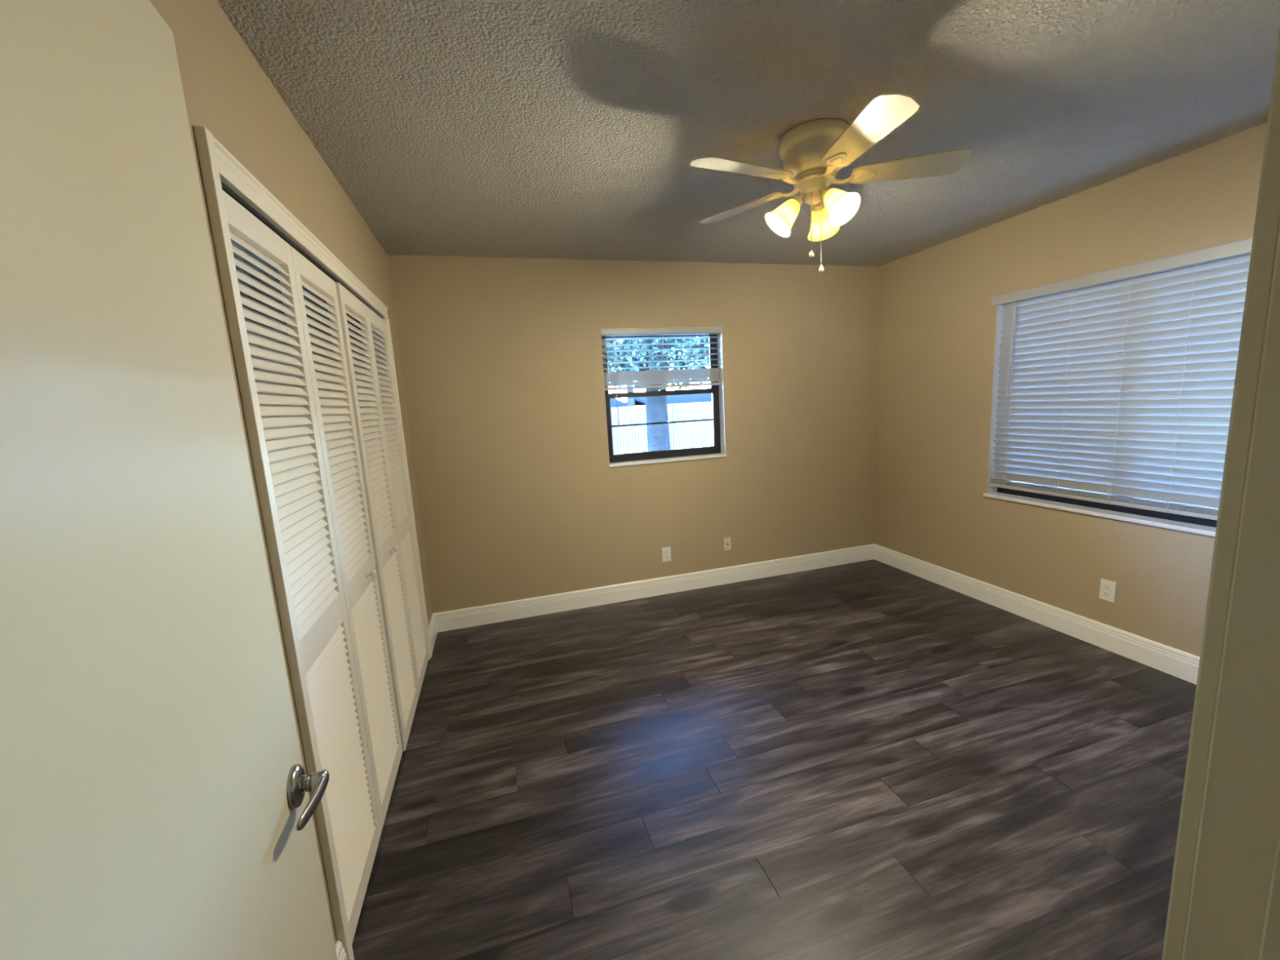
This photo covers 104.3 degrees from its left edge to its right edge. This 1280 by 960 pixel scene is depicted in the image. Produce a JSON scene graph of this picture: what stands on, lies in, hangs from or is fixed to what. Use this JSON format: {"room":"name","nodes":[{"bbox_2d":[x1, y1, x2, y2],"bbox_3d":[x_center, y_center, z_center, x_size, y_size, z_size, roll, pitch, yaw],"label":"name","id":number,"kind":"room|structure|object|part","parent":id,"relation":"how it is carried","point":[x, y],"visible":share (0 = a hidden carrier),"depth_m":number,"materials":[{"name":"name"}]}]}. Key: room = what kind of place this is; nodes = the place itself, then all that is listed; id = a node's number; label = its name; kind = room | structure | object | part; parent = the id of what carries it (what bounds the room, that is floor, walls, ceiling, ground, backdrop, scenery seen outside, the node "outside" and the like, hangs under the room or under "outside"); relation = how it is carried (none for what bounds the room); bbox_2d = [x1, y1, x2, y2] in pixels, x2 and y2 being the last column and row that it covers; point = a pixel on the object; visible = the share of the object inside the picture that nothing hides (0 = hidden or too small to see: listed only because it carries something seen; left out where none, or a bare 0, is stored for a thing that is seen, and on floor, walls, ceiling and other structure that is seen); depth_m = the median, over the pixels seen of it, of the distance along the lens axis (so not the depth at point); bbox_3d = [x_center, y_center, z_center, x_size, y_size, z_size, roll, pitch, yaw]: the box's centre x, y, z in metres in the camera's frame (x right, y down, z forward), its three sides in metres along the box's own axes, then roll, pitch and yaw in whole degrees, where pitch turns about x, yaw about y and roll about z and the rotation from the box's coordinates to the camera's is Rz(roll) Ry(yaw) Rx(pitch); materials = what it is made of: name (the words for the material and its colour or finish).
{"room":"empty bedroom","nodes":[
{"label":"empty bedroom","id":0,"kind":"room"},
{"bbox_2d":[149,0,432,945],"bbox_3d":[-1.038,0.075,1.576,0.110,2.520,3.410,-6,9,-16],"label":"wall","id":1,"kind":"structure","parent":0,"point":[227,92],"depth_m":1.31,"materials":[{"name":"beige paint"}]},
{"bbox_2d":[222,189,402,943],"bbox_3d":[-0.970,0.281,1.609,0.074,1.964,0.874,-6,9,-16],"label":"door","id":2,"kind":"structure","parent":1,"relation":"in","point":[307,412],"depth_m":1.50,"materials":[{"name":"white paint"}]},
{"bbox_3d":[-1.044,0.253,1.814,0.028,1.964,0.436,-6,9,-16],"label":"panel","id":3,"kind":"part","parent":2,"relation":"part of","materials":[{"name":"white paint"}]},
{"bbox_3d":[-1.024,0.359,1.898,0.036,0.031,0.031,-6,9,-16],"label":"knob","id":4,"kind":"part","parent":2,"relation":"part of","materials":[{"name":"white paint"}]},
{"bbox_2d":[193,125,431,959],"bbox_3d":[-1.141,0.191,2.018,0.130,2.066,1.843,-6,9,-16],"label":"door frame","id":5,"kind":"structure","parent":1,"relation":"attached to","point":[220,169],"depth_m":1.17,"materials":[{"name":"white paint"}]},
{"bbox_3d":[-0.833,0.306,1.173,0.020,2.066,0.032,-6,9,-16],"label":"casing","id":6,"kind":"part","parent":5,"relation":"part of","materials":[{"name":"white paint"}]},
{"bbox_3d":[-1.339,0.100,2.889,0.020,2.000,0.053,-6,9,-16],"label":"casing","id":7,"kind":"part","parent":5,"relation":"part of","materials":[{"name":"white paint"}]},
{"bbox_2d":[335,940,347,959],"bbox_3d":[-0.620,1.334,0.778,0.017,0.134,1.106,-6,9,-16],"label":"baseboard","id":8,"kind":"structure","parent":1,"relation":"attached to","point":[341,955],"depth_m":1.28,"materials":[{"name":"white paint"}]},
{"bbox_2d":[335,282,429,751],"bbox_3d":[-1.208,0.164,2.447,0.074,1.964,0.870,-6,9,-16],"label":"door","id":9,"kind":"structure","parent":1,"relation":"in","point":[374,403],"depth_m":2.32,"materials":[{"name":"white paint"}]},
{"bbox_3d":[-1.125,0.315,2.278,0.036,0.031,0.031,-6,9,-16],"label":"knob","id":10,"kind":"part","parent":9,"relation":"part of","materials":[{"name":"white paint"}]},
{"bbox_3d":[-1.282,0.136,2.650,0.028,1.964,0.436,-6,9,-16],"label":"panel","id":11,"kind":"part","parent":9,"relation":"part of","materials":[{"name":"white paint"}]},
{"bbox_2d":[428,613,437,653],"bbox_3d":[-1.346,0.993,3.224,0.017,0.134,0.346,-6,9,-16],"label":"baseboard","id":12,"kind":"structure","parent":1,"relation":"attached to","point":[433,625],"depth_m":3.22,"materials":[{"name":"white paint"}]},
{"bbox_2d":[231,238,366,381],"bbox_3d":[-1.513,0.057,1.866,0.640,2.520,2.585,-6,9,-16],"label":"wall","id":13,"kind":"structure","parent":0,"point":[233,242],"depth_m":2.87,"materials":[{"name":"brown paint"}]},
{"bbox_2d":[387,254,879,613],"bbox_3d":[-0.036,-0.314,3.708,4.540,2.520,0.180,-6,9,-16],"label":"wall","id":14,"kind":"structure","parent":0,"point":[520,497],"depth_m":3.56,"materials":[{"name":"beige paint"}]},
{"bbox_2d":[432,543,874,632],"bbox_3d":[0.329,0.798,3.867,3.610,0.134,0.017,-6,9,-16],"label":"baseboard","id":15,"kind":"structure","parent":14,"relation":"attached to","point":[463,618],"depth_m":3.77,"materials":[{"name":"white paint"}]},
{"bbox_2d":[600,326,726,467],"bbox_3d":[0.178,-0.621,3.693,0.928,0.969,0.137,-6,9,-16],"label":"window","id":16,"kind":"structure","parent":14,"relation":"in","point":[717,450],"depth_m":3.76,"materials":[{"name":"black metal"}]},
{"bbox_3d":[0.149,-0.858,3.710,0.848,0.443,0.020,-6,9,-16],"label":"sash","id":17,"kind":"part","parent":16,"relation":"part of","materials":[{"name":"black metal"}]},
{"bbox_2d":[600,327,722,425],"bbox_3d":[0.179,-0.761,3.640,0.914,0.670,0.077,-6,9,-16],"label":"window blind","id":18,"kind":"object","parent":16,"relation":"attached to","point":[617,378],"visible":0.89,"depth_m":3.61,"materials":[{"name":"grey plastic"}]},
{"bbox_3d":[-0.169,-0.836,3.534,0.017,0.368,0.062,-6,9,-16],"label":"ladder cord","id":19,"kind":"part","parent":18,"relation":"part of","materials":[{"name":"white fabric"}]},
{"bbox_3d":[0.165,-0.869,3.629,0.017,0.368,0.062,-6,9,-16],"label":"ladder cord","id":20,"kind":"part","parent":18,"relation":"part of","materials":[{"name":"white fabric"}]},
{"bbox_3d":[0.180,-0.689,3.661,0.906,0.019,0.052,-6,9,-16],"label":"rail","id":21,"kind":"part","parent":18,"relation":"part of","materials":[{"name":"grey plastic"}]},
{"bbox_3d":[0.499,-0.903,3.723,0.017,0.368,0.062,-6,9,-16],"label":"ladder cord","id":22,"kind":"part","parent":18,"relation":"part of","materials":[{"name":"white fabric"}]},
{"bbox_3d":[0.180,-0.429,3.755,0.848,0.483,0.022,-6,9,-16],"label":"sash","id":23,"kind":"part","parent":16,"relation":"part of","materials":[{"name":"black metal"}]},
{"bbox_3d":[0.210,-0.151,3.748,0.928,0.022,0.098,-6,9,-16],"label":"sill","id":24,"kind":"part","parent":16,"relation":"part of","materials":[{"name":"white stone"}]},
{"bbox_2d":[662,546,671,562],"bbox_3d":[0.203,0.569,3.803,0.070,0.115,0.008,-6,9,-16],"label":"wall outlet","id":25,"kind":"object","parent":14,"relation":"attached to","point":[666,552],"visible":1,"depth_m":3.80,"materials":[{"name":"white plastic"}]},
{"bbox_2d":[724,537,730,551],"bbox_3d":[0.693,0.508,3.937,0.060,0.104,0.013,-6,9,-16],"label":"plate","id":26,"kind":"object","parent":14,"relation":"attached to","point":[726,540],"visible":1,"depth_m":3.94,"materials":[{"name":"beige plastic"}]},
{"bbox_2d":[216,0,1279,266],"bbox_3d":[0.603,-1.260,1.116,5.240,0.147,5.915,-6,9,-16],"label":"ceiling","id":27,"kind":"structure","parent":0,"point":[553,129],"depth_m":1.67,"materials":[{"name":"grey paint"}]},
{"bbox_2d":[689,92,971,272],"bbox_3d":[0.668,-1.066,1.925,1.036,0.504,1.036,-6,9,-16],"label":"ceiling fan","id":28,"kind":"object","parent":27,"relation":"hanging from","point":[812,153],"visible":1,"depth_m":1.84,"materials":[{"name":"beige metal"}]},
{"bbox_3d":[0.371,-1.126,1.797,0.410,0.035,0.138,-7,10,-25],"label":"blade","id":29,"kind":"part","parent":28,"relation":"part of","materials":[{"name":"beige paint"}]},
{"bbox_3d":[0.445,-1.191,2.185,0.138,0.035,0.410,-11,12,-42],"label":"blade","id":30,"kind":"part","parent":28,"relation":"part of","materials":[{"name":"beige paint"}]},
{"bbox_3d":[0.560,-1.026,1.958,0.058,0.058,0.052,-6,9,-16],"label":"light bulb","id":31,"kind":"part","parent":28,"relation":"part of","materials":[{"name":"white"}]},
{"bbox_3d":[0.558,-1.029,1.962,0.134,0.136,0.127,-6,9,-16],"label":"lamp shade","id":32,"kind":"part","parent":28,"relation":"part of","materials":[{"name":"white glass"}]},
{"bbox_3d":[0.620,-1.097,1.951,0.065,0.063,0.046,-6,9,-16],"label":"lamp arm","id":33,"kind":"part","parent":28,"relation":"part of","materials":[{"name":"beige metal"}]},
{"bbox_3d":[0.664,-1.000,1.928,0.004,0.215,0.004,-6,9,-16],"label":"pull chain","id":34,"kind":"part","parent":28,"relation":"part of","materials":[{"name":"beige"}]},
{"bbox_3d":[0.671,-0.883,1.946,0.019,0.026,0.019,-6,9,-16],"label":"chain pull","id":35,"kind":"part","parent":28,"relation":"part of","materials":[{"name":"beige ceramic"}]},
{"bbox_3d":[0.714,-1.110,2.000,0.045,0.063,0.066,5,12,42],"label":"lamp arm","id":36,"kind":"part","parent":28,"relation":"part of","materials":[{"name":"metal"}]},
{"bbox_3d":[0.707,-0.977,1.942,0.004,0.271,0.004,-6,9,-16],"label":"pull chain","id":37,"kind":"part","parent":28,"relation":"part of","materials":[{"name":"beige"}]},
{"bbox_3d":[0.715,-0.832,1.964,0.019,0.026,0.019,-6,9,-16],"label":"chain pull","id":38,"kind":"part","parent":28,"relation":"part of","materials":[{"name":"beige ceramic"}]},
{"bbox_3d":[0.758,-1.057,2.070,0.130,0.136,0.126,-6,9,-16],"label":"lamp shade","id":39,"kind":"part","parent":28,"relation":"part of","materials":[{"name":"white glass"}]},
{"bbox_3d":[0.712,-1.094,1.896,0.046,0.063,0.066,-6,9,-16],"label":"lamp arm","id":40,"kind":"part","parent":28,"relation":"part of","materials":[{"name":"metal"}]},
{"bbox_3d":[0.744,-1.019,1.848,0.051,0.058,0.058,-6,9,-16],"label":"light bulb","id":41,"kind":"part","parent":28,"relation":"part of","materials":[{"name":"white glass"}]},
{"bbox_3d":[0.747,-1.022,1.849,0.128,0.136,0.134,-6,9,-16],"label":"lamp shade","id":42,"kind":"part","parent":28,"relation":"part of","materials":[{"name":"white glass"}]},
{"bbox_3d":[0.722,-1.116,1.605,0.138,0.035,0.410,-4,9,-7],"label":"blade","id":43,"kind":"part","parent":28,"relation":"part of","materials":[{"name":"beige paint"}]},
{"bbox_3d":[1.012,-1.174,1.874,0.410,0.035,0.138,-1,9,11],"label":"blade","id":44,"kind":"part","parent":28,"relation":"part of","materials":[{"name":"beige paint"}]},
{"bbox_2d":[351,559,1196,959],"bbox_3d":[0.727,1.248,1.476,4.590,0.060,5.265,-6,9,-16],"label":"floor","id":45,"kind":"structure","parent":0,"point":[873,759],"depth_m":1.89,"materials":[{"name":"grey wood"}]},
{"bbox_2d":[874,122,1267,657],"bbox_3d":[2.809,-0.168,1.750,0.180,2.520,5.185,-6,9,-16],"label":"wall","id":46,"kind":"structure","parent":0,"point":[937,317],"depth_m":3.03,"materials":[{"name":"beige paint"}]},
{"bbox_2d":[874,543,1199,684],"bbox_3d":[2.512,0.843,2.795,0.017,0.134,3.300,-6,9,-16],"label":"baseboard","id":47,"kind":"structure","parent":46,"relation":"attached to","point":[1184,665],"depth_m":2.93,"materials":[{"name":"white paint"}]},
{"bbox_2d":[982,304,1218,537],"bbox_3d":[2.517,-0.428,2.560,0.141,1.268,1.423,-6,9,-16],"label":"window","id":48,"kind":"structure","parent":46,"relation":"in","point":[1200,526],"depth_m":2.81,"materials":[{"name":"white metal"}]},
{"bbox_3d":[2.471,-0.500,2.878,0.027,1.140,0.652,-6,9,-16],"label":"sash","id":49,"kind":"part","parent":48,"relation":"part of","materials":[{"name":"black metal"}]},
{"bbox_3d":[2.533,0.188,2.651,0.102,0.022,1.423,-6,9,-16],"label":"sill","id":50,"kind":"part","parent":48,"relation":"part of","materials":[{"name":"white stone"}]},
{"bbox_3d":[2.565,-0.442,2.571,0.040,1.250,1.395,-6,9,-16],"label":"frame","id":51,"kind":"part","parent":48,"relation":"part of","materials":[{"name":"black metal"}]},
{"bbox_2d":[990,236,1253,519],"bbox_3d":[2.484,-0.466,2.542,0.080,1.209,1.453,-6,9,-16],"label":"window blind","id":52,"kind":"object","parent":48,"relation":"attached to","point":[1119,381],"visible":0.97,"depth_m":2.54,"materials":[{"name":"grey plastic"}]},
{"bbox_3d":[2.324,-0.521,3.111,0.051,1.153,0.021,-6,9,-16],"label":"ladder cord","id":53,"kind":"part","parent":52,"relation":"part of","materials":[{"name":"white fabric"}]},
{"bbox_3d":[2.412,-0.480,2.816,0.051,1.153,0.021,-6,9,-16],"label":"ladder cord","id":54,"kind":"part","parent":52,"relation":"part of","materials":[{"name":"white fabric"}]},
{"bbox_3d":[2.530,0.119,2.638,0.052,0.021,1.381,-6,9,-16],"label":"rail","id":55,"kind":"part","parent":52,"relation":"part of","materials":[{"name":"grey plastic"}]},
{"bbox_3d":[2.485,-0.446,2.569,0.051,1.153,0.021,-6,9,-16],"label":"ladder cord","id":56,"kind":"part","parent":52,"relation":"part of","materials":[{"name":"white fabric"}]},
{"bbox_3d":[2.553,-0.414,2.341,0.051,1.153,0.021,-6,9,-16],"label":"ladder cord","id":57,"kind":"part","parent":52,"relation":"part of","materials":[{"name":"white fabric"}]},
{"bbox_3d":[2.655,-0.413,2.258,0.027,1.140,0.653,-6,9,-16],"label":"sash","id":58,"kind":"part","parent":48,"relation":"part of","materials":[{"name":"black metal"}]},
{"bbox_2d":[1098,578,1115,602],"bbox_3d":[2.523,0.597,2.687,0.008,0.115,0.070,-6,9,-16],"label":"wall outlet","id":59,"kind":"object","parent":46,"relation":"attached to","point":[1108,588],"visible":1,"depth_m":2.68,"materials":[{"name":"white plastic"}]},
{"bbox_2d":[1103,591,1110,596],"bbox_3d":[2.522,0.616,2.689,0.004,0.030,0.027,-6,9,-16],"label":"receptacle","id":60,"kind":"object","parent":59,"relation":"attached to","point":[1106,593],"depth_m":2.69,"materials":[{"name":"white plastic"}]},
{"bbox_2d":[1104,584,1110,590],"bbox_3d":[2.520,0.578,2.683,0.004,0.030,0.027,-6,9,-16],"label":"receptacle","id":61,"kind":"object","parent":59,"relation":"attached to","point":[1107,587],"depth_m":2.68,"materials":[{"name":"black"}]},
{"bbox_3d":[0.850,0.151,0.410,4.360,2.520,0.110,-6,9,-16],"label":"wall","id":62,"kind":"structure","parent":0,"visible":0},
{"bbox_2d":[0,0,337,959],"bbox_3d":[-0.491,0.403,0.504,0.137,2.018,0.777,-7,9,-20],"label":"door","id":63,"kind":"structure","parent":62,"relation":"in","point":[155,803],"depth_m":0.50,"materials":[{"name":"beige paint"}]},
{"bbox_3d":[-0.540,0.519,0.810,0.040,0.031,0.116,-6,9,-20],"label":"lever","id":64,"kind":"part","parent":63,"relation":"part of","materials":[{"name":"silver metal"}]},
{"bbox_2d":[1161,26,1279,959],"bbox_3d":[0.026,0.386,0.197,0.916,2.113,0.138,-6,9,-16],"label":"door frame","id":65,"kind":"structure","parent":62,"relation":"attached to","point":[1224,899],"depth_m":0.31,"materials":[{"name":"beige paint"}]},
{"label":"outside","id":66,"kind":"structure","parent":0,"visible":0},
{"bbox_3d":[8.332,-2.173,23.219,70.000,0.073,70.000,-6,9,-16],"label":"lawn","id":67,"kind":"structure","parent":66,"visible":0},
{"bbox_2d":[610,398,627,408],"bbox_3d":[-4.463,-2.023,19.967,7.300,2.120,5.000,-6,9,-16],"label":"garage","id":68,"kind":"structure","parent":67,"relation":"on","point":[613,401],"depth_m":19.11,"materials":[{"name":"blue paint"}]},
{"bbox_2d":[605,338,693,407],"bbox_3d":[-0.398,-3.772,15.106,5.058,6.824,4.162,-6,9,-16],"label":"tree","id":69,"kind":"object","parent":67,"relation":"on","point":[630,401],"visible":0.02,"depth_m":15.25,"materials":[{"name":"green plant"}]},
{"bbox_2d":[605,336,709,451],"bbox_3d":[0.288,-1.497,6.496,5.096,4.910,3.179,-6,9,-16],"label":"shade tree","id":70,"kind":"object","parent":67,"relation":"on","point":[656,410],"visible":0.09,"depth_m":6.30,"materials":[{"name":"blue plant"}]},
{"bbox_2d":[610,401,713,453],"bbox_3d":[-0.356,-0.797,11.939,12.070,1.916,0.120,-6,9,-16],"label":"fence","id":71,"kind":"object","parent":67,"relation":"on","point":[626,439],"visible":0.09,"depth_m":12.13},
{"bbox_3d":[-0.337,-0.864,11.909,2.437,1.776,0.070,-6,9,-16],"label":"panel","id":72,"kind":"part","parent":71,"relation":"part of","materials":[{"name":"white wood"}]},
{"bbox_3d":[1.962,-1.095,12.559,2.437,1.776,0.070,-6,9,-16],"label":"panel","id":73,"kind":"part","parent":71,"relation":"part of","materials":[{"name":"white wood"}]},
{"bbox_2d":[625,393,711,406],"bbox_3d":[3.247,-2.797,22.149,7.200,2.120,5.000,-6,9,-16],"label":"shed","id":74,"kind":"object","parent":67,"relation":"on","point":[686,398],"visible":0.06,"depth_m":20.38,"materials":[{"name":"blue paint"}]}
]}

